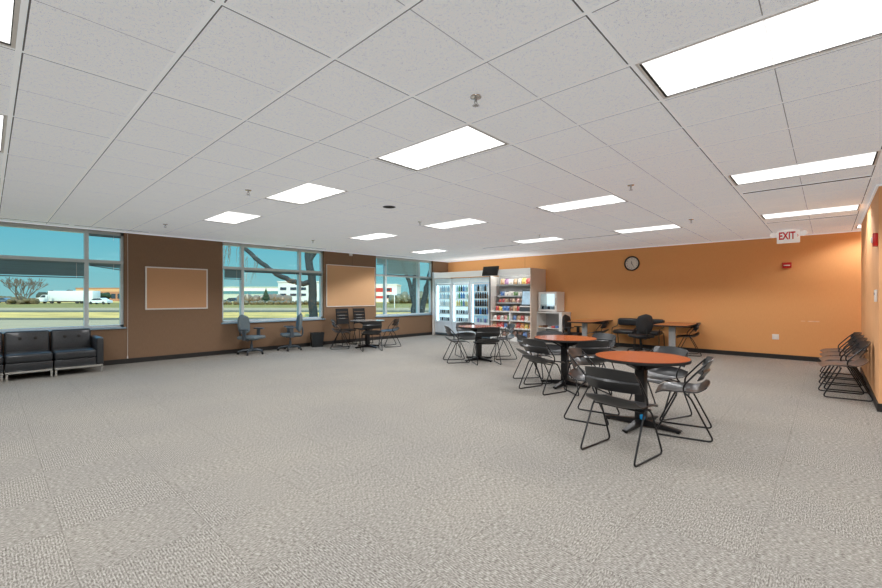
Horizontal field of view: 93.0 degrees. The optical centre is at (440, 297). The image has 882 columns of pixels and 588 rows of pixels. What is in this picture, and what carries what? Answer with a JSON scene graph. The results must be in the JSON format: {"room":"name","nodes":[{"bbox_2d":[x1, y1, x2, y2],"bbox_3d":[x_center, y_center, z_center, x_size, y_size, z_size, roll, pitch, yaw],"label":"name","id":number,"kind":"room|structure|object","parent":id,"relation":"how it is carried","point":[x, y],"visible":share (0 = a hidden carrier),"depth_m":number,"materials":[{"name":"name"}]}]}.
{"room":"common room","nodes":[
{"label":"common room","id":0,"kind":"room"},
{"bbox_2d":[0,221,447,368],"bbox_3d":[-6.062,-0.015,9.443,0.220,2.793,18.850,0,0,43],"label":"wall","id":1,"kind":"structure","parent":0,"point":[164,331],"depth_m":9.65,"materials":[{"name":"paint"}]},
{"bbox_2d":[0,222,125,333],"bbox_3d":[-7.579,-0.345,7.734,0.210,1.995,2.840,0,0,43],"label":"window","id":2,"kind":"structure","parent":1,"relation":"in","point":[85,232],"depth_m":8.29,"materials":[{"name":"metal"}]},
{"bbox_2d":[0,258,84,277],"bbox_3d":[-7.541,-0.531,7.726,0.032,0.314,1.480,0,0,43],"label":"window blind","id":3,"kind":"object","parent":2,"relation":"attached to","point":[62,266],"visible":1,"depth_m":7.81,"materials":[{"name":"fabric"}]},
{"bbox_2d":[89,263,120,270],"bbox_3d":[-6.820,-0.616,8.507,0.032,0.145,0.510,0,0,43],"label":"window blind","id":4,"kind":"object","parent":2,"relation":"attached to","point":[104,265],"visible":1,"depth_m":8.52,"materials":[{"name":"grey plastic"}]},
{"bbox_2d":[145,266,207,309],"bbox_3d":[-5.917,-0.195,9.418,0.025,0.930,1.229,0,0,43],"label":"tackboard","id":5,"kind":"object","parent":1,"relation":"attached to","point":[165,287],"visible":1,"depth_m":9.38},
{"bbox_2d":[3,332,431,374],"bbox_3d":[-6.044,1.332,9.290,0.014,0.100,18.650,0,0,43],"label":"baseboard","id":6,"kind":"structure","parent":1,"relation":"attached to","point":[220,352],"depth_m":10.03,"materials":[{"name":"rubber"}]},
{"bbox_2d":[0,220,444,261],"bbox_3d":[-6.043,-1.350,9.289,0.018,0.022,18.650,0,0,43],"label":"trim","id":7,"kind":"structure","parent":1,"relation":"attached to","point":[0,220],"depth_m":9.49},
{"bbox_2d":[221,242,325,323],"bbox_3d":[-4.391,-0.345,11.187,0.210,1.995,2.840,0,0,43],"label":"window","id":8,"kind":"structure","parent":1,"relation":"in","point":[241,246],"depth_m":11.18,"materials":[{"name":"metal"}]},
{"bbox_2d":[224,269,241,279],"bbox_3d":[-5.133,-0.559,10.334,0.032,0.258,0.410,0,0,43],"label":"window blind","id":9,"kind":"object","parent":8,"relation":"attached to","point":[228,273],"visible":1,"depth_m":10.32,"materials":[{"name":"fabric"}]},
{"bbox_2d":[244,270,298,274],"bbox_3d":[-4.441,-0.630,11.084,0.032,0.115,1.484,0,0,43],"label":"window blind","id":10,"kind":"object","parent":8,"relation":"attached to","point":[251,271],"visible":1,"depth_m":11.05,"materials":[{"name":"fabric"}]},
{"bbox_2d":[326,264,374,306],"bbox_3d":[-2.735,-0.341,12.864,0.025,1.245,1.790,0,0,43],"label":"tackboard","id":11,"kind":"object","parent":1,"relation":"attached to","point":[346,285],"visible":1,"depth_m":12.79,"materials":[{"name":"beige fabric"}]},
{"bbox_2d":[375,256,431,316],"bbox_3d":[-1.250,-0.345,14.588,0.210,1.995,2.720,0,0,43],"label":"window","id":12,"kind":"structure","parent":1,"relation":"in","point":[384,274],"depth_m":14.77,"materials":[{"name":"metal"}]},
{"bbox_2d":[387,259,418,275],"bbox_3d":[-1.297,-1.008,14.489,0.032,0.519,1.460,0,0,43],"label":"window blind","id":13,"kind":"object","parent":12,"relation":"attached to","point":[399,263],"visible":1,"depth_m":14.46,"materials":[{"name":"fabric"}]},
{"bbox_2d":[0,334,881,587],"bbox_3d":[0.542,1.432,3.277,18.050,0.100,18.750,0,0,43],"label":"floor","id":14,"kind":"structure","parent":0,"point":[405,466],"depth_m":3.14,"materials":[{"name":"carpet"}]},
{"bbox_2d":[0,328,103,382],"bbox_3d":[-7.183,0.990,7.271,0.780,0.784,1.987,0,0,43],"label":"leather sofa","id":15,"kind":"object","parent":14,"relation":"on","point":[24,351],"visible":1,"depth_m":7.42,"materials":[{"name":"black leather"}]},
{"bbox_2d":[4,330,49,353],"bbox_3d":[-7.380,0.832,7.471,0.215,0.468,0.577,0,0,43],"label":"cushion","id":16,"kind":"object","parent":15,"relation":"on","point":[14,341],"depth_m":7.41,"materials":[{"name":"black leather"}]},
{"bbox_2d":[4,350,52,363],"bbox_3d":[-7.108,1.022,7.220,0.600,0.150,0.581,0,0,43],"label":"seat cushion","id":17,"kind":"object","parent":15,"relation":"on","point":[10,356],"depth_m":7.07,"materials":[{"name":"black leather"}]},
{"bbox_2d":[50,328,90,350],"bbox_3d":[-6.979,0.832,7.904,0.215,0.468,0.567,0,0,43],"label":"cushion","id":18,"kind":"object","parent":15,"relation":"on","point":[60,338],"depth_m":7.84,"materials":[{"name":"black leather"}]},
{"bbox_2d":[51,347,95,359],"bbox_3d":[-6.707,1.022,7.654,0.600,0.150,0.571,0,0,43],"label":"seat cushion","id":19,"kind":"object","parent":15,"relation":"on","point":[57,353],"depth_m":7.50,"materials":[{"name":"black leather"}]},
{"bbox_2d":[236,315,265,355],"bbox_3d":[-4.612,0.902,10.194,0.644,0.960,0.651,0,0,-38],"label":"chair","id":20,"kind":"object","parent":14,"relation":"on","point":[243,323],"visible":1,"depth_m":10.13,"materials":[{"name":"grey fabric"}]},
{"bbox_2d":[277,314,303,351],"bbox_3d":[-3.934,0.902,10.946,0.651,0.960,0.644,0,0,14],"label":"chair","id":21,"kind":"object","parent":14,"relation":"on","point":[290,333],"visible":1,"depth_m":10.88,"materials":[{"name":"fabric"}]},
{"bbox_2d":[310,332,323,346],"bbox_3d":[-3.459,1.185,11.687,0.360,0.395,0.270,0,0,-27],"label":"trash bin","id":22,"kind":"object","parent":14,"relation":"on","point":[317,338],"visible":1,"depth_m":11.59,"materials":[{"name":"black plastic"}]},
{"bbox_2d":[330,319,349,348],"bbox_3d":[-2.723,0.992,11.339,0.512,0.780,0.508,0,0,-9],"label":"chair","id":23,"kind":"object","parent":14,"relation":"on","point":[332,321],"visible":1,"depth_m":11.40,"materials":[{"name":"grey plastic"}]},
{"bbox_2d":[335,309,356,345],"bbox_3d":[-2.762,0.858,12.110,0.460,1.048,0.510,0,0,-40],"label":"chair","id":24,"kind":"object","parent":14,"relation":"on","point":[343,314],"visible":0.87,"depth_m":12.23,"materials":[{"name":"black plastic"}]},
{"bbox_2d":[352,308,372,343],"bbox_3d":[-2.355,0.858,12.551,0.460,1.048,0.510,0,0,-40],"label":"chair","id":25,"kind":"object","parent":14,"relation":"on","point":[356,315],"visible":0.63,"depth_m":12.65,"materials":[{"name":"plastic"}]},
{"bbox_2d":[350,319,384,348],"bbox_3d":[-2.032,1.010,11.567,0.946,0.745,0.946,0,0,43],"label":"round table","id":26,"kind":"object","parent":14,"relation":"on","point":[367,337],"visible":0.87,"depth_m":11.50,"materials":[{"name":"laminate"}]},
{"bbox_2d":[360,321,382,350],"bbox_3d":[-1.815,0.992,10.890,0.508,0.780,0.512,0,0,-19],"label":"chair","id":27,"kind":"object","parent":14,"relation":"on","point":[367,324],"visible":1,"depth_m":10.72,"materials":[{"name":"grey plastic"}]},
{"bbox_2d":[380,318,400,346],"bbox_3d":[-1.427,0.992,11.825,0.512,0.780,0.508,0,0,-22],"label":"chair","id":28,"kind":"object","parent":14,"relation":"on","point":[395,321],"visible":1,"depth_m":11.91,"materials":[{"name":"grey plastic"}]},
{"bbox_2d":[435,278,451,334],"bbox_3d":[0.311,0.342,15.372,0.788,2.020,0.810,0,0,43],"label":"cooler","id":29,"kind":"object","parent":14,"relation":"on","point":[439,324],"visible":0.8,"depth_m":15.31,"materials":[{"name":"metal"}]},
{"bbox_2d":[435,322,451,332],"bbox_3d":[0.081,1.102,15.123,0.788,0.360,0.048,0,0,43],"label":"grille","id":30,"kind":"object","parent":29,"relation":"attached to","point":[439,326],"depth_m":15.16,"materials":[{"name":"metal"}]},
{"bbox_2d":[443,325,469,362],"bbox_3d":[0.321,0.992,9.005,0.512,0.780,0.508,0,0,-9],"label":"chair","id":31,"kind":"object","parent":14,"relation":"on","point":[448,330],"visible":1,"depth_m":8.82,"materials":[{"name":"grey plastic"}]},
{"bbox_2d":[451,278,469,335],"bbox_3d":[0.917,0.342,14.813,0.828,2.020,0.810,0,0,43],"label":"cooler","id":32,"kind":"object","parent":14,"relation":"on","point":[455,282],"visible":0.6,"depth_m":14.79,"materials":[{"name":"metal"}]},
{"bbox_2d":[452,323,469,333],"bbox_3d":[0.688,1.102,14.564,0.828,0.360,0.048,0,0,43],"label":"grille","id":33,"kind":"object","parent":32,"relation":"attached to","point":[453,324],"depth_m":14.72,"materials":[{"name":"metal"}]},
{"bbox_2d":[455,322,475,356],"bbox_3d":[0.636,0.992,9.854,0.508,0.780,0.512,0,0,-15],"label":"chair","id":34,"kind":"object","parent":14,"relation":"on","point":[463,335],"visible":0.57,"depth_m":9.99,"materials":[{"name":"grey plastic"}]},
{"bbox_2d":[458,325,499,361],"bbox_3d":[0.829,1.010,9.211,0.926,0.745,0.926,0,0,-39],"label":"round table","id":35,"kind":"object","parent":14,"relation":"on","point":[473,328],"visible":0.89,"depth_m":9.14,"materials":[{"name":"brown wood"}]},
{"bbox_2d":[470,277,488,337],"bbox_3d":[1.531,0.342,14.246,0.808,2.020,0.810,0,0,43],"label":"cooler","id":36,"kind":"object","parent":14,"relation":"on","point":[482,281],"visible":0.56,"depth_m":14.22,"materials":[{"name":"metal"}]},
{"bbox_2d":[472,327,500,364],"bbox_3d":[0.943,0.992,8.721,0.508,0.780,0.512,0,0,-9],"label":"chair","id":37,"kind":"object","parent":14,"relation":"on","point":[483,331],"visible":1,"depth_m":8.54,"materials":[{"name":"grey plastic"}]},
{"bbox_2d":[432,268,545,341],"bbox_3d":[1.505,0.232,14.365,4.120,2.300,0.910,0,0,43],"label":"tall cabinet","id":38,"kind":"object","parent":14,"relation":"on","point":[537,276],"visible":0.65,"depth_m":13.48,"materials":[{"name":"beige laminate"}]},
{"bbox_2d":[482,266,498,275],"bbox_3d":[1.617,-0.843,13.528,0.600,0.307,0.197,0,0,43],"label":"wall monitor","id":39,"kind":"object","parent":38,"relation":"attached to","point":[490,270],"visible":1,"depth_m":13.47,"materials":[{"name":"black plastic"}]},
{"bbox_2d":[490,312,529,341],"bbox_3d":[2.329,0.929,13.367,1.485,0.905,0.500,0,0,43],"label":"cubby shelf","id":40,"kind":"object","parent":38,"relation":"attached to","point":[511,314],"depth_m":13.37,"materials":[{"name":"white laminate"}]},
{"bbox_2d":[490,311,529,312],"bbox_3d":[2.329,0.460,13.367,1.485,0.035,0.500,0,0,43],"label":"countertop","id":41,"kind":"structure","parent":38,"relation":"on","point":[490,311],"depth_m":13.10,"materials":[{"name":"white laminate"}]},
{"bbox_2d":[519,290,529,311],"bbox_3d":[2.639,0.104,12.983,0.340,0.675,0.340,0,0,29],"label":"kiosk","id":42,"kind":"object","parent":41,"relation":"on","point":[525,303],"visible":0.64,"depth_m":12.99,"materials":[{"name":"grey plastic"}]},
{"bbox_2d":[490,324,516,359],"bbox_3d":[1.419,0.992,9.506,0.512,0.780,0.508,0,0,-7],"label":"chair","id":43,"kind":"object","parent":14,"relation":"on","point":[510,328],"visible":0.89,"depth_m":9.59,"materials":[{"name":"grey plastic"}]},
{"bbox_2d":[513,334,552,384],"bbox_3d":[1.495,0.992,6.886,0.512,0.780,0.508,0,0,-10],"label":"chair","id":44,"kind":"object","parent":14,"relation":"on","point":[519,337],"visible":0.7,"depth_m":6.79,"materials":[{"name":"grey plastic"}]},
{"bbox_2d":[519,338,566,394],"bbox_3d":[1.504,0.992,6.206,0.512,0.780,0.508,0,0,-31],"label":"chair","id":45,"kind":"object","parent":14,"relation":"on","point":[530,345],"visible":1,"depth_m":6.06,"materials":[{"name":"grey plastic"}]},
{"bbox_2d":[535,331,571,378],"bbox_3d":[1.946,0.992,7.289,0.508,0.780,0.512,0,0,-2],"label":"chair","id":46,"kind":"object","parent":14,"relation":"on","point":[556,349],"visible":0.29,"depth_m":7.46,"materials":[{"name":"grey plastic"}]},
{"bbox_2d":[537,311,570,332],"bbox_3d":[3.444,0.914,12.806,0.835,0.935,0.590,0,0,43],"label":"base cabinet","id":47,"kind":"object","parent":14,"relation":"on","point":[550,318],"visible":0.48,"depth_m":13.03,"materials":[{"name":"white laminate"}]},
{"bbox_2d":[538,292,563,311],"bbox_3d":[3.374,0.142,12.823,0.600,0.610,0.520,0,0,43],"label":"microwave","id":48,"kind":"object","parent":47,"relation":"on","point":[556,299],"visible":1,"depth_m":12.78,"materials":[{"name":"white metal"}]},
{"bbox_2d":[534,335,596,388],"bbox_3d":[1.952,1.010,6.595,0.956,0.745,0.956,0,0,39],"label":"round table","id":49,"kind":"object","parent":14,"relation":"on","point":[565,341],"visible":0.84,"depth_m":6.54,"materials":[{"name":"brown wood"}]},
{"bbox_2d":[562,315,581,335],"bbox_3d":[3.809,0.942,12.031,0.644,0.880,0.651,0,0,-4],"label":"chair","id":50,"kind":"object","parent":14,"relation":"on","point":[567,327],"visible":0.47,"depth_m":12.07,"materials":[{"name":"black fabric"}]},
{"bbox_2d":[564,340,611,395],"bbox_3d":[2.123,0.992,6.079,0.508,0.780,0.512,0,0,-7],"label":"chair","id":51,"kind":"object","parent":14,"relation":"on","point":[593,347],"visible":0.58,"depth_m":5.88,"materials":[{"name":"grey plastic"}]},
{"bbox_2d":[568,319,612,335],"bbox_3d":[4.089,1.012,11.489,0.663,0.740,1.533,0,0,43],"label":"table","id":52,"kind":"object","parent":14,"relation":"on","point":[586,322],"visible":0.58,"depth_m":11.20,"materials":[{"name":"laminate"}]},
{"bbox_2d":[564,348,619,425],"bbox_3d":[1.731,0.992,4.809,0.512,0.780,0.508,0,0,36],"label":"chair","id":53,"kind":"object","parent":14,"relation":"on","point":[576,355],"visible":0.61,"depth_m":4.91,"materials":[{"name":"grey plastic"}]},
{"bbox_2d":[577,333,615,368],"bbox_3d":[2.548,0.992,6.876,0.512,0.780,0.508,0,0,-27],"label":"chair","id":54,"kind":"object","parent":14,"relation":"on","point":[611,338],"visible":0.28,"depth_m":6.89,"materials":[{"name":"grey plastic"}]},
{"bbox_2d":[580,366,662,466],"bbox_3d":[1.597,0.992,3.724,0.512,0.780,0.508,0,0,-38],"label":"chair","id":55,"kind":"object","parent":14,"relation":"on","point":[614,380],"visible":1,"depth_m":3.58,"materials":[{"name":"grey plastic"}]},
{"bbox_2d":[612,318,639,347],"bbox_3d":[4.995,0.977,11.305,0.592,0.808,0.548,0,0,43],"label":"chair","id":56,"kind":"object","parent":14,"relation":"on","point":[621,321],"visible":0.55,"depth_m":11.33,"materials":[{"name":"black leather"}]},
{"bbox_2d":[627,314,654,350],"bbox_3d":[5.016,0.897,10.472,0.622,0.970,0.631,0,0,-17],"label":"chair","id":57,"kind":"object","parent":14,"relation":"on","point":[644,323],"visible":0.88,"depth_m":10.22,"materials":[{"name":"black fabric"}]},
{"bbox_2d":[595,351,691,433],"bbox_3d":[2.153,1.010,4.507,0.936,0.745,0.936,0,0,-42],"label":"round table","id":58,"kind":"object","parent":14,"relation":"on","point":[641,361],"visible":0.89,"depth_m":4.43,"materials":[{"name":"brown wood"}]},
{"bbox_2d":[635,319,664,349],"bbox_3d":[5.436,0.977,10.898,0.592,0.808,0.548,0,0,43],"label":"chair","id":59,"kind":"object","parent":14,"relation":"on","point":[655,321],"visible":0.39,"depth_m":10.85,"materials":[{"name":"black leather"}]},
{"bbox_2d":[629,346,691,419],"bbox_3d":[2.602,0.992,5.001,0.512,0.780,0.508,0,0,-23],"label":"chair","id":60,"kind":"object","parent":14,"relation":"on","point":[659,375],"visible":0.52,"depth_m":5.01,"materials":[{"name":"grey plastic"}]},
{"bbox_2d":[653,322,696,346],"bbox_3d":[5.688,1.012,10.095,0.703,0.740,1.453,0,0,43],"label":"table","id":61,"kind":"object","parent":14,"relation":"on","point":[672,326],"visible":0.59,"depth_m":9.77,"materials":[{"name":"laminate"}]},
{"bbox_2d":[655,356,713,441],"bbox_3d":[2.500,0.992,4.298,0.512,0.780,0.508,0,0,32],"label":"chair","id":62,"kind":"object","parent":14,"relation":"on","point":[684,387],"visible":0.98,"depth_m":4.28,"materials":[{"name":"grey plastic"}]},
{"bbox_2d":[676,322,701,355],"bbox_3d":[5.945,0.992,10.064,0.512,0.780,0.508,0,0,25],"label":"chair","id":63,"kind":"object","parent":14,"relation":"on","point":[696,327],"visible":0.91,"depth_m":10.08,"materials":[{"name":"grey plastic"}]},
{"bbox_2d":[820,332,863,378],"bbox_3d":[7.000,0.992,7.328,0.512,0.780,0.508,0,0,36],"label":"chair","id":64,"kind":"object","parent":14,"relation":"on","point":[854,333],"visible":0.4,"depth_m":7.41,"materials":[{"name":"grey plastic"}]},
{"bbox_2d":[819,335,865,385],"bbox_3d":[6.545,0.992,6.836,0.512,0.780,0.508,0,0,36],"label":"chair","id":65,"kind":"object","parent":14,"relation":"on","point":[853,338],"visible":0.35,"depth_m":6.91,"materials":[{"name":"grey plastic"}]},
{"bbox_2d":[819,338,868,392],"bbox_3d":[6.091,0.992,6.344,0.512,0.780,0.508,0,0,36],"label":"chair","id":66,"kind":"object","parent":14,"relation":"on","point":[823,358],"visible":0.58,"depth_m":6.38,"materials":[{"name":"grey plastic"}]},
{"bbox_2d":[818,341,872,401],"bbox_3d":[5.636,0.992,5.851,0.512,0.780,0.508,0,0,36],"label":"chair","id":67,"kind":"object","parent":14,"relation":"on","point":[861,347],"visible":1,"depth_m":5.84,"materials":[{"name":"grey plastic"}]},
{"bbox_2d":[0,0,881,261],"bbox_3d":[0.555,-1.369,3.218,17.950,0.016,18.619,0,0,43],"label":"ceiling","id":68,"kind":"structure","parent":0,"point":[409,53],"depth_m":3.21,"materials":[{"name":"tile"}]},
{"bbox_2d":[0,114,7,152],"bbox_3d":[-3.881,-1.415,3.327,1.195,0.112,0.586,0,0,43],"label":"light","id":69,"kind":"object","parent":68,"relation":"attached to","point":[3,118],"visible":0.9,"depth_m":3.41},
{"bbox_2d":[0,0,20,48],"bbox_3d":[-2.090,-1.415,1.673,1.195,0.112,0.586,0,0,43],"label":"light","id":70,"kind":"object","parent":68,"relation":"attached to","point":[9,9],"visible":1,"depth_m":2.07,"materials":[{"name":"plastic"}]},
{"bbox_2d":[202,211,262,224],"bbox_3d":[-3.605,-1.415,7.221,1.195,0.112,0.586,0,0,43],"label":"light","id":71,"kind":"object","parent":68,"relation":"attached to","point":[231,215],"visible":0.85,"depth_m":7.17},
{"bbox_2d":[264,182,348,204],"bbox_3d":[-1.813,-1.415,5.567,1.195,0.112,0.586,0,0,43],"label":"light","id":72,"kind":"object","parent":68,"relation":"attached to","point":[312,189],"visible":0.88,"depth_m":5.51,"materials":[{"name":"plastic"}]},
{"bbox_2d":[349,233,398,240],"bbox_3d":[-1.537,-1.415,9.460,1.195,0.112,0.586,0,0,43],"label":"light","id":73,"kind":"object","parent":68,"relation":"attached to","point":[376,235],"visible":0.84,"depth_m":9.42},
{"bbox_2d":[0,0,881,261],"bbox_3d":[0.545,-1.371,3.206,17.950,0.021,18.650,0,0,43],"label":"ceiling grid","id":74,"kind":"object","parent":68,"relation":"attached to","point":[24,3],"depth_m":3.30,"materials":[{"name":"metal"}]},
{"bbox_2d":[0,0,881,256],"bbox_3d":[0.545,-1.371,3.206,17.950,0.020,18.650,0,0,43],"label":"trim","id":75,"kind":"structure","parent":68,"relation":"attached to","point":[29,4],"depth_m":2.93,"materials":[{"name":"metal"}]},
{"bbox_2d":[374,124,508,171],"bbox_3d":[-0.022,-1.415,3.912,1.195,0.112,0.586,0,0,43],"label":"light","id":76,"kind":"object","parent":68,"relation":"attached to","point":[467,140],"visible":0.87,"depth_m":3.85,"materials":[{"name":"plastic"}]},
{"bbox_2d":[424,218,489,229],"bbox_3d":[0.254,-1.415,7.806,1.195,0.112,0.586,0,0,43],"label":"light","id":77,"kind":"object","parent":68,"relation":"attached to","point":[468,221],"visible":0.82,"depth_m":7.76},
{"bbox_2d":[510,237,565,243],"bbox_3d":[2.322,-1.415,10.045,1.195,0.112,0.586,0,0,43],"label":"light","id":78,"kind":"object","parent":68,"relation":"attached to","point":[548,238],"visible":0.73,"depth_m":10.08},
{"bbox_2d":[534,194,628,212],"bbox_3d":[2.046,-1.415,6.152,1.195,0.112,0.586,0,0,43],"label":"light","id":79,"kind":"object","parent":68,"relation":"attached to","point":[608,199],"visible":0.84,"depth_m":6.10,"materials":[{"name":"plastic"}]},
{"bbox_2d":[613,224,682,233],"bbox_3d":[4.114,-1.415,8.391,1.195,0.112,0.586,0,0,43],"label":"light","id":80,"kind":"object","parent":68,"relation":"attached to","point":[671,226],"visible":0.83,"depth_m":8.41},
{"bbox_2d":[635,0,881,98],"bbox_3d":[1.770,-1.415,2.258,1.195,0.112,0.586,0,0,43],"label":"light","id":81,"kind":"object","parent":68,"relation":"attached to","point":[814,27],"visible":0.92,"depth_m":2.26,"materials":[{"name":"plastic"}]},
{"bbox_2d":[769,229,807,243],"bbox_3d":[6.991,-1.226,8.433,0.597,0.270,0.124,0,0,43],"label":"exit sign","id":82,"kind":"object","parent":68,"relation":"attached to","point":[789,235],"visible":1,"depth_m":8.42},
{"bbox_2d":[728,150,880,185],"bbox_3d":[3.837,-1.415,4.497,1.195,0.112,0.586,0,0,43],"label":"light","id":83,"kind":"object","parent":68,"relation":"attached to","point":[870,158],"visible":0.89,"depth_m":4.44,"materials":[{"name":"plastic"}]},
{"bbox_2d":[743,175,871,193],"bbox_3d":[4.383,-1.358,5.089,1.180,0.006,0.088,0,0,43],"label":"ceiling vent","id":84,"kind":"object","parent":68,"relation":"in","point":[866,176],"visible":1,"depth_m":5.04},
{"bbox_2d":[760,204,861,219],"bbox_3d":[5.905,-1.415,6.737,1.195,0.112,0.586,0,0,43],"label":"light","id":85,"kind":"object","parent":68,"relation":"attached to","point":[849,207],"visible":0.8,"depth_m":6.74,"materials":[{"name":"plastic"}]},
{"bbox_2d":[767,214,856,223],"bbox_3d":[6.410,-1.358,7.283,1.180,0.006,0.088,0,0,43],"label":"ceiling vent","id":86,"kind":"object","parent":68,"relation":"in","point":[852,214],"visible":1,"depth_m":7.22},
{"bbox_2d":[448,231,860,356],"bbox_3d":[6.204,-0.015,10.809,15.950,2.793,0.200,0,0,43],"label":"wall","id":87,"kind":"structure","parent":0,"point":[740,292],"depth_m":10.09,"materials":[{"name":"paint"}]},
{"bbox_2d":[624,256,639,270],"bbox_3d":[5.248,-0.928,11.525,0.406,0.406,0.044,0,0,43],"label":"wall clock","id":88,"kind":"object","parent":87,"relation":"attached to","point":[631,263],"visible":1,"depth_m":11.52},
{"bbox_2d":[453,230,860,261],"bbox_3d":[6.130,-1.350,10.729,15.950,0.022,0.018,0,0,43],"label":"trim","id":89,"kind":"structure","parent":87,"relation":"attached to","point":[856,230],"depth_m":10.87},
{"bbox_2d":[614,343,831,361],"bbox_3d":[6.131,1.332,10.730,15.950,0.100,0.014,0,0,43],"label":"baseboard","id":90,"kind":"structure","parent":87,"relation":"attached to","point":[724,352],"depth_m":9.83,"materials":[{"name":"rubber"}]},
{"bbox_2d":[861,186,881,403],"bbox_3d":[8.984,-0.015,4.090,6.748,2.793,3.600,0,0,43],"label":"wall","id":91,"kind":"structure","parent":0,"point":[871,257],"depth_m":5.76,"materials":[{"name":"paint"}]},
{"bbox_2d":[860,367,881,411],"bbox_3d":[8.979,1.332,4.095,6.762,0.100,3.628,0,0,43],"label":"baseboard","id":92,"kind":"structure","parent":91,"relation":"attached to","point":[878,406],"depth_m":5.58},
{"bbox_2d":[860,184,881,224],"bbox_3d":[8.978,-1.350,4.096,6.766,0.022,3.636,0,0,43],"label":"trim","id":93,"kind":"structure","parent":91,"relation":"attached to","point":[877,185],"depth_m":5.86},
{"bbox_2d":[870,233,877,246],"bbox_3d":[5.357,-0.708,5.180,0.062,0.160,0.120,0,0,43],"label":"fire alarm","id":94,"kind":"object","parent":91,"relation":"attached to","point":[874,239],"visible":1,"depth_m":5.14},
{"label":"outside","id":95,"kind":"structure","parent":0,"visible":0},
{"bbox_2d":[0,301,428,317],"bbox_3d":[-206.899,1.682,299.944,689.020,0.200,680.000,0,0,43],"label":"lawn","id":96,"kind":"structure","parent":95,"point":[2,314],"depth_m":38.28,"materials":[{"name":"green plant"}]},
{"bbox_2d":[0,277,48,303],"bbox_3d":[-94.745,-1.313,95.249,7.392,6.500,7.747,0,0,43],"label":"bare shrub","id":97,"kind":"object","parent":96,"relation":"on","point":[25,300],"visible":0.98,"depth_m":94.68,"materials":[{"name":"plant"}]},
{"bbox_2d":[75,288,118,300],"bbox_3d":[-135.159,-1.130,177.000,26.376,5.424,14.400,0,0,0],"label":"brick building","id":98,"kind":"structure","parent":96,"relation":"on","point":[114,292],"depth_m":169.94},
{"bbox_2d":[223,287,277,301],"bbox_3d":[-80.759,-1.100,157.000,47.315,5.364,14.400,0,0,0],"label":"warehouse","id":99,"kind":"structure","parent":96,"relation":"on","point":[228,292],"depth_m":149.94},
{"bbox_2d":[237,293,291,301],"bbox_3d":[-47.368,0.457,112.179,14.798,3.014,4.275,0,0,0],"label":"hedge","id":100,"kind":"object","parent":96,"relation":"on","point":[248,297],"visible":0.53,"depth_m":110.91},
{"bbox_2d":[223,300,318,304],"bbox_3d":[-35.314,1.135,88.043,24.241,1.225,2.704,0,0,0],"label":"hedge","id":101,"kind":"object","parent":96,"relation":"on","point":[227,302],"visible":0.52,"depth_m":87.53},
{"bbox_2d":[277,281,318,301],"bbox_3d":[-39.724,-1.481,125.000,12.796,6.126,14.400,0,0,0],"label":"office building","id":102,"kind":"structure","parent":96,"relation":"on","point":[284,288],"depth_m":118.00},
{"bbox_2d":[376,284,401,301],"bbox_3d":[-19.888,-1.434,147.000,10.762,6.032,14.400,0,0,0],"label":"office building","id":103,"kind":"structure","parent":96,"relation":"on","point":[379,287],"depth_m":140.00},
{"bbox_2d":[388,291,428,303],"bbox_3d":[-6.856,0.205,105.112,12.584,3.566,5.151,0,0,0],"label":"hedge","id":104,"kind":"object","parent":96,"relation":"on","point":[404,297],"visible":0.56,"depth_m":103.81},
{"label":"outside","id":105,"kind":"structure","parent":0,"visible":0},
{"bbox_2d":[0,320,118,328],"bbox_3d":[0.000,1.627,24.900,450.442,0.110,408.664,0,0,43],"label":"road","id":106,"kind":"structure","parent":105,"point":[4,324],"depth_m":25.03,"materials":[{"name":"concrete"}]},
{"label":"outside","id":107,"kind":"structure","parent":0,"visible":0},
{"bbox_2d":[0,308,428,309],"bbox_3d":[0.000,1.626,56.000,448.950,0.112,415.864,0,0,43],"label":"road","id":108,"kind":"structure","parent":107,"point":[0,308],"depth_m":55.78,"materials":[{"name":"asphalt"}]},
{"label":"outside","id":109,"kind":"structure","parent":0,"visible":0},
{"bbox_2d":[0,303,428,307],"bbox_3d":[0.000,1.628,91.500,479.478,0.108,448.924,0,0,43],"label":"verge","id":110,"kind":"structure","parent":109,"point":[2,305],"depth_m":79.34,"materials":[{"name":"green plant"}]},
{"bbox_2d":[37,291,99,303],"bbox_3d":[-92.939,0.004,104.000,14.850,3.143,2.400,0,0,0],"label":"box truck","id":111,"kind":"object","parent":110,"relation":"on","point":[53,296],"visible":0.7,"depth_m":102.80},
{"bbox_2d":[89,298,112,303],"bbox_3d":[-76.530,0.869,93.995,4.500,1.415,1.730,0,0,0],"label":"parked car","id":112,"kind":"object","parent":110,"relation":"on","point":[94,300],"visible":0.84,"depth_m":93.14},
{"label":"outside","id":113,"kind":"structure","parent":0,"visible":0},
{"bbox_2d":[0,310,428,311],"bbox_3d":[0.000,1.627,47.000,444.879,0.110,411.456,0,0,43],"label":"verge","id":114,"kind":"structure","parent":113,"point":[0,310],"depth_m":47.74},
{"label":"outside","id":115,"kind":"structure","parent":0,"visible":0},
{"bbox_2d":[0,318,273,319],"bbox_3d":[0.000,1.627,30.500,442.844,0.110,409.252,0,0,43],"label":"verge","id":116,"kind":"structure","parent":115,"point":[0,318],"depth_m":30.90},
{"bbox_2d":[223,246,317,316],"bbox_3d":[-11.972,-2.149,30.079,7.414,7.498,0.684,0,0,2],"label":"bare tree","id":117,"kind":"object","parent":116,"relation":"on","point":[312,288],"visible":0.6,"depth_m":29.84,"materials":[{"name":"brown plant"}]},
{"bbox_2d":[402,262,415,312],"bbox_3d":[-2.235,-1.596,29.044,1.800,6.146,0.580,0,0,7],"label":"bare tree","id":118,"kind":"object","parent":116,"relation":"on","point":[412,285],"visible":0.37,"depth_m":28.81,"materials":[{"name":"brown plant"}]},
{"bbox_2d":[420,270,428,312],"bbox_3d":[-1.033,-1.043,31.999,1.467,5.138,0.502,0,0,1],"label":"bare tree","id":119,"kind":"object","parent":116,"relation":"on","point":[426,286],"visible":0.41,"depth_m":31.82,"materials":[{"name":"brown plant"}]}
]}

